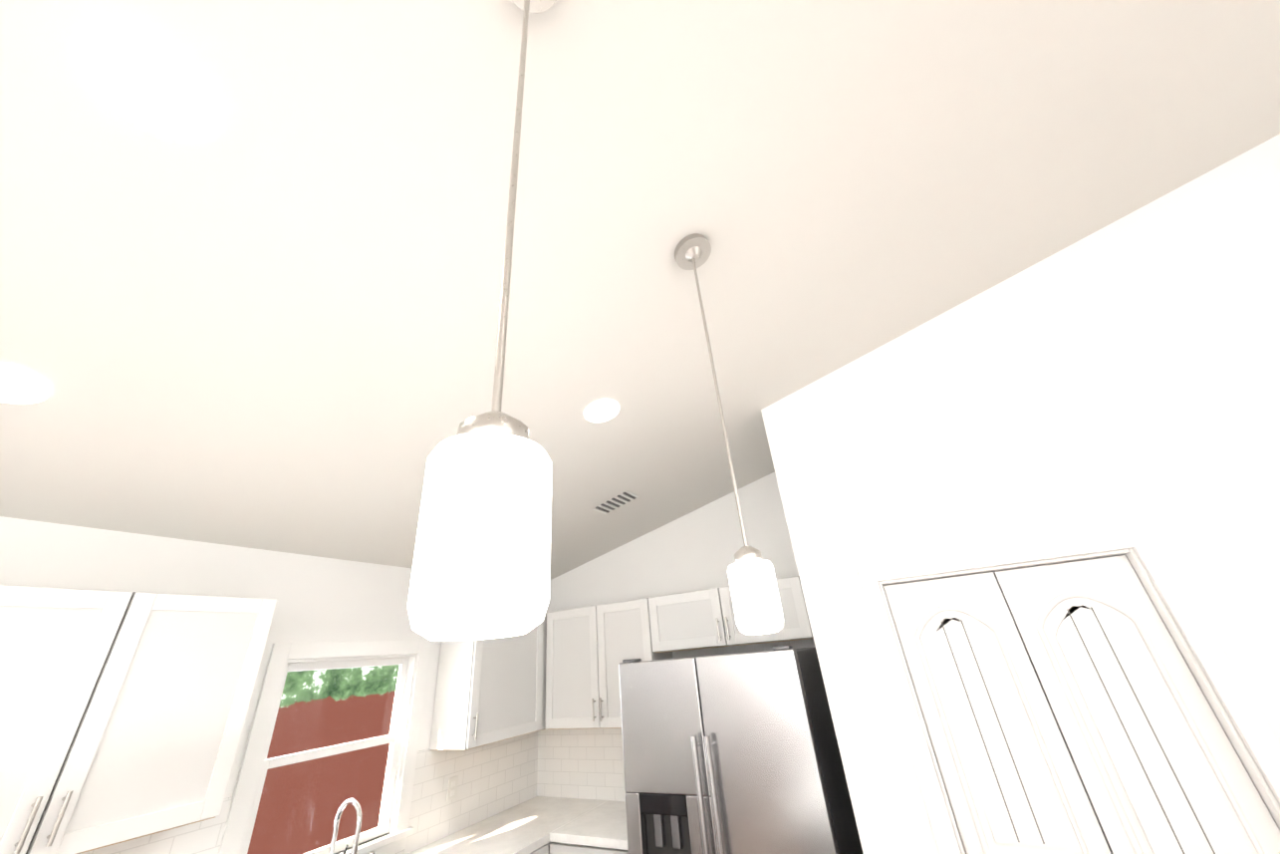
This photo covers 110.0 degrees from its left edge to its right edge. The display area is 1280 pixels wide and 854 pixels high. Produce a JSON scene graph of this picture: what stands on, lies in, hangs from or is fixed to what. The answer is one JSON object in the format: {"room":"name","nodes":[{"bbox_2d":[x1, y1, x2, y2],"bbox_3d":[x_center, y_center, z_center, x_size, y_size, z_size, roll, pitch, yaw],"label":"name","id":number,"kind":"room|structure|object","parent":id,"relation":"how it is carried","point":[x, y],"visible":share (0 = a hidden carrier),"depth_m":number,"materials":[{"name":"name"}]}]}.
{"room":"kitchen","nodes":[
{"label":"kitchen","id":0,"kind":"room"},
{"bbox_2d":[0,515,441,853],"bbox_3d":[-2.684,1.082,0.429,0.120,2.450,7.920,-18,-30,23],"label":"wall","id":1,"kind":"structure","parent":0,"point":[321,599],"depth_m":2.15,"materials":[{"name":"white paint"}]},
{"bbox_2d":[0,584,276,853],"bbox_3d":[-1.954,0.982,1.528,0.322,0.761,0.936,-18,-30,23],"label":"upper cabinet","id":2,"kind":"object","parent":1,"relation":"attached to","point":[123,715],"visible":1,"depth_m":1.51,"materials":[{"name":"white wood"}]},
{"bbox_2d":[80,730,538,853],"bbox_3d":[-1.962,1.441,1.603,0.006,0.960,4.850,-18,-30,23],"label":"backsplash","id":3,"kind":"structure","parent":1,"relation":"attached to","point":[497,777],"depth_m":2.75,"materials":[{"name":"tile"}]},
{"bbox_2d":[446,774,458,800],"bbox_3d":[-1.163,2.240,2.782,0.008,0.114,0.072,-18,-30,23],"label":"electrical outlet","id":4,"kind":"object","parent":3,"relation":"attached to","point":[452,788],"visible":1,"depth_m":2.78,"materials":[{"name":"white plastic"}]},
{"bbox_2d":[218,640,430,853],"bbox_3d":[-1.587,1.700,2.349,0.165,1.035,0.930,-18,-30,23],"label":"kitchen window","id":5,"kind":"structure","parent":1,"relation":"in","point":[283,660],"depth_m":2.39,"materials":[{"name":"white wood"}]},
{"bbox_2d":[429,625,536,750],"bbox_3d":[-1.013,1.696,3.094,0.322,0.761,0.655,-18,-30,23],"label":"upper cabinet","id":6,"kind":"object","parent":1,"relation":"attached to","point":[486,690],"depth_m":2.87,"materials":[{"name":"white wood"}]},
{"bbox_2d":[0,0,1279,579],"bbox_3d":[0.007,-1.610,0.039,6.640,1.690,7.920,-18,-30,23],"label":"ceiling","id":7,"kind":"structure","parent":0,"point":[263,313],"depth_m":1.35,"materials":[{"name":"white paint"}]},
{"bbox_2d":[0,363,50,404],"bbox_3d":[-1.758,-0.119,1.234,0.167,0.045,0.170,-18,-30,23],"label":"recessed light","id":8,"kind":"object","parent":7,"relation":"in","point":[19,385],"visible":1,"depth_m":1.26,"materials":[{"name":"white"}]},
{"bbox_2d":[407,0,556,640],"bbox_3d":[-0.166,-0.373,0.606,0.126,1.198,0.124,-18,-30,23],"label":"pendant light","id":9,"kind":"object","parent":7,"relation":"hanging from","point":[481,564],"visible":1,"depth_m":0.34,"materials":[{"name":"white glass"}]},
{"bbox_2d":[584,399,619,422],"bbox_3d":[-0.179,-0.074,2.119,0.167,0.045,0.170,-18,-30,23],"label":"recessed light","id":10,"kind":"object","parent":7,"relation":"in","point":[601,410],"visible":1,"depth_m":2.12,"materials":[{"name":"white"}]},
{"bbox_2d":[592,490,638,513],"bbox_3d":[-0.161,0.507,3.007,0.274,0.069,0.150,-18,-30,23],"label":"ceiling vent","id":11,"kind":"object","parent":7,"relation":"in","point":[614,503],"visible":0.88,"depth_m":3.00,"materials":[{"name":"white plastic"}]},
{"bbox_2d":[674,233,783,634],"bbox_3d":[0.223,-0.079,1.253,0.126,1.198,0.124,-18,-30,23],"label":"pendant light","id":12,"kind":"object","parent":7,"relation":"hanging from","point":[757,607],"visible":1,"depth_m":1.00,"materials":[{"name":"white glass"}]},
{"bbox_2d":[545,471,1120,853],"bbox_3d":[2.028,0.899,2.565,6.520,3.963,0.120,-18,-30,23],"label":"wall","id":13,"kind":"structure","parent":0,"point":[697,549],"depth_m":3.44,"materials":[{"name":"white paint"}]},
{"bbox_2d":[552,603,608,729],"bbox_3d":[-0.392,1.765,3.337,0.522,0.761,0.322,-18,-30,23],"label":"upper cabinet","id":14,"kind":"object","parent":13,"relation":"attached to","point":[557,669],"depth_m":3.19,"materials":[{"name":"white wood"}]},
{"bbox_2d":[536,728,625,800],"bbox_3d":[-0.220,2.357,3.173,1.279,0.477,0.006,-18,-30,23],"label":"backsplash","id":15,"kind":"structure","parent":13,"relation":"attached to","point":[584,763],"depth_m":3.25,"materials":[{"name":"tile"}]},
{"bbox_2d":[604,597,673,728],"bbox_3d":[-0.057,1.657,3.185,0.492,0.761,0.322,-18,-30,23],"label":"upper cabinet","id":16,"kind":"object","parent":13,"relation":"attached to","point":[628,630],"depth_m":3.10,"materials":[{"name":"white wood"}]},
{"bbox_2d":[648,575,813,655],"bbox_3d":[0.599,1.257,2.974,1.043,0.344,0.322,-18,-30,23],"label":"upper cabinet","id":17,"kind":"object","parent":13,"relation":"attached to","point":[701,619],"depth_m":2.88,"materials":[{"name":"white wood"}]},
{"bbox_2d":[761,134,1279,853],"bbox_3d":[2.547,0.241,1.332,4.025,3.935,0.100,-18,-30,23],"label":"wall","id":18,"kind":"structure","parent":0,"point":[1122,374],"depth_m":1.84,"materials":[{"name":"white paint"}]},
{"bbox_2d":[883,571,1110,853],"bbox_3d":[1.337,1.516,1.466,0.410,1.957,0.080,-18,-30,23],"label":"closet door","id":19,"kind":"structure","parent":18,"relation":"in","point":[1012,780],"depth_m":1.67,"materials":[{"name":"white wood"}]},
{"bbox_2d":[856,524,1279,853],"bbox_3d":[1.516,1.426,1.399,0.991,2.053,0.120,-18,-30,23],"label":"door frame","id":20,"kind":"structure","parent":18,"relation":"attached to","point":[1257,734],"depth_m":1.62,"materials":[{"name":"white wood"}]},
{"bbox_2d":[993,554,1279,853],"bbox_3d":[1.700,1.400,1.301,0.410,1.957,0.080,-18,-30,23],"label":"closet door","id":21,"kind":"structure","parent":18,"relation":"in","point":[1157,764],"depth_m":1.51,"materials":[{"name":"white wood"}]},
{"bbox_3d":[0.266,1.301,-1.444,6.640,0.100,7.920,-18,-30,23],"label":"floor","id":22,"kind":"structure","parent":0,"visible":0},
{"bbox_2d":[522,839,550,853],"bbox_3d":[-0.850,2.754,2.290,0.654,0.874,0.554,-18,-30,23],"label":"base cabinet","id":23,"kind":"object","parent":22,"relation":"on","point":[543,848],"depth_m":2.53,"materials":[{"name":"white wood"}]},
{"bbox_2d":[550,839,628,853],"bbox_3d":[-0.076,2.780,2.477,0.681,0.874,0.654,-18,-30,23],"label":"base cabinet","id":24,"kind":"object","parent":22,"relation":"on","point":[557,846],"depth_m":2.49,"materials":[{"name":"white wood"}]},
{"bbox_2d":[407,795,602,853],"bbox_3d":[-1.234,2.097,1.948,0.622,0.040,3.107,-18,-30,23],"label":"countertop","id":25,"kind":"structure","parent":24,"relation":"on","point":[520,828],"depth_m":2.69,"materials":[{"name":"white stone"}]},
{"bbox_2d":[328,797,361,853],"bbox_3d":[-1.388,1.981,2.129,0.208,0.355,0.090,-18,-30,23],"label":"faucet","id":26,"kind":"object","parent":25,"relation":"on","point":[355,803],"visible":1,"depth_m":2.14,"materials":[{"name":"silver metal"}]},
{"bbox_2d":[550,799,627,847],"bbox_3d":[-0.087,2.373,2.689,0.640,0.040,0.622,-18,-30,23],"label":"countertop","id":27,"kind":"structure","parent":24,"relation":"on","point":[605,824],"depth_m":2.60,"materials":[{"name":"white stone"}]},
{"bbox_2d":[618,645,863,853],"bbox_3d":[0.550,2.086,2.208,0.965,1.765,0.885,-18,-30,23],"label":"fridge","id":28,"kind":"object","parent":22,"relation":"on","point":[734,753],"visible":0.98,"depth_m":2.10,"materials":[{"name":"silver metal"}]},
{"label":"outside","id":29,"kind":"structure","parent":0,"visible":0},
{"bbox_2d":[247,664,399,853],"bbox_3d":[-5.016,3.396,8.491,0.100,12.000,18.000,-18,-30,23],"label":"window","id":30,"kind":"structure","parent":29,"point":[300,721],"depth_m":7.12,"materials":[{"name":"red"}]}
]}

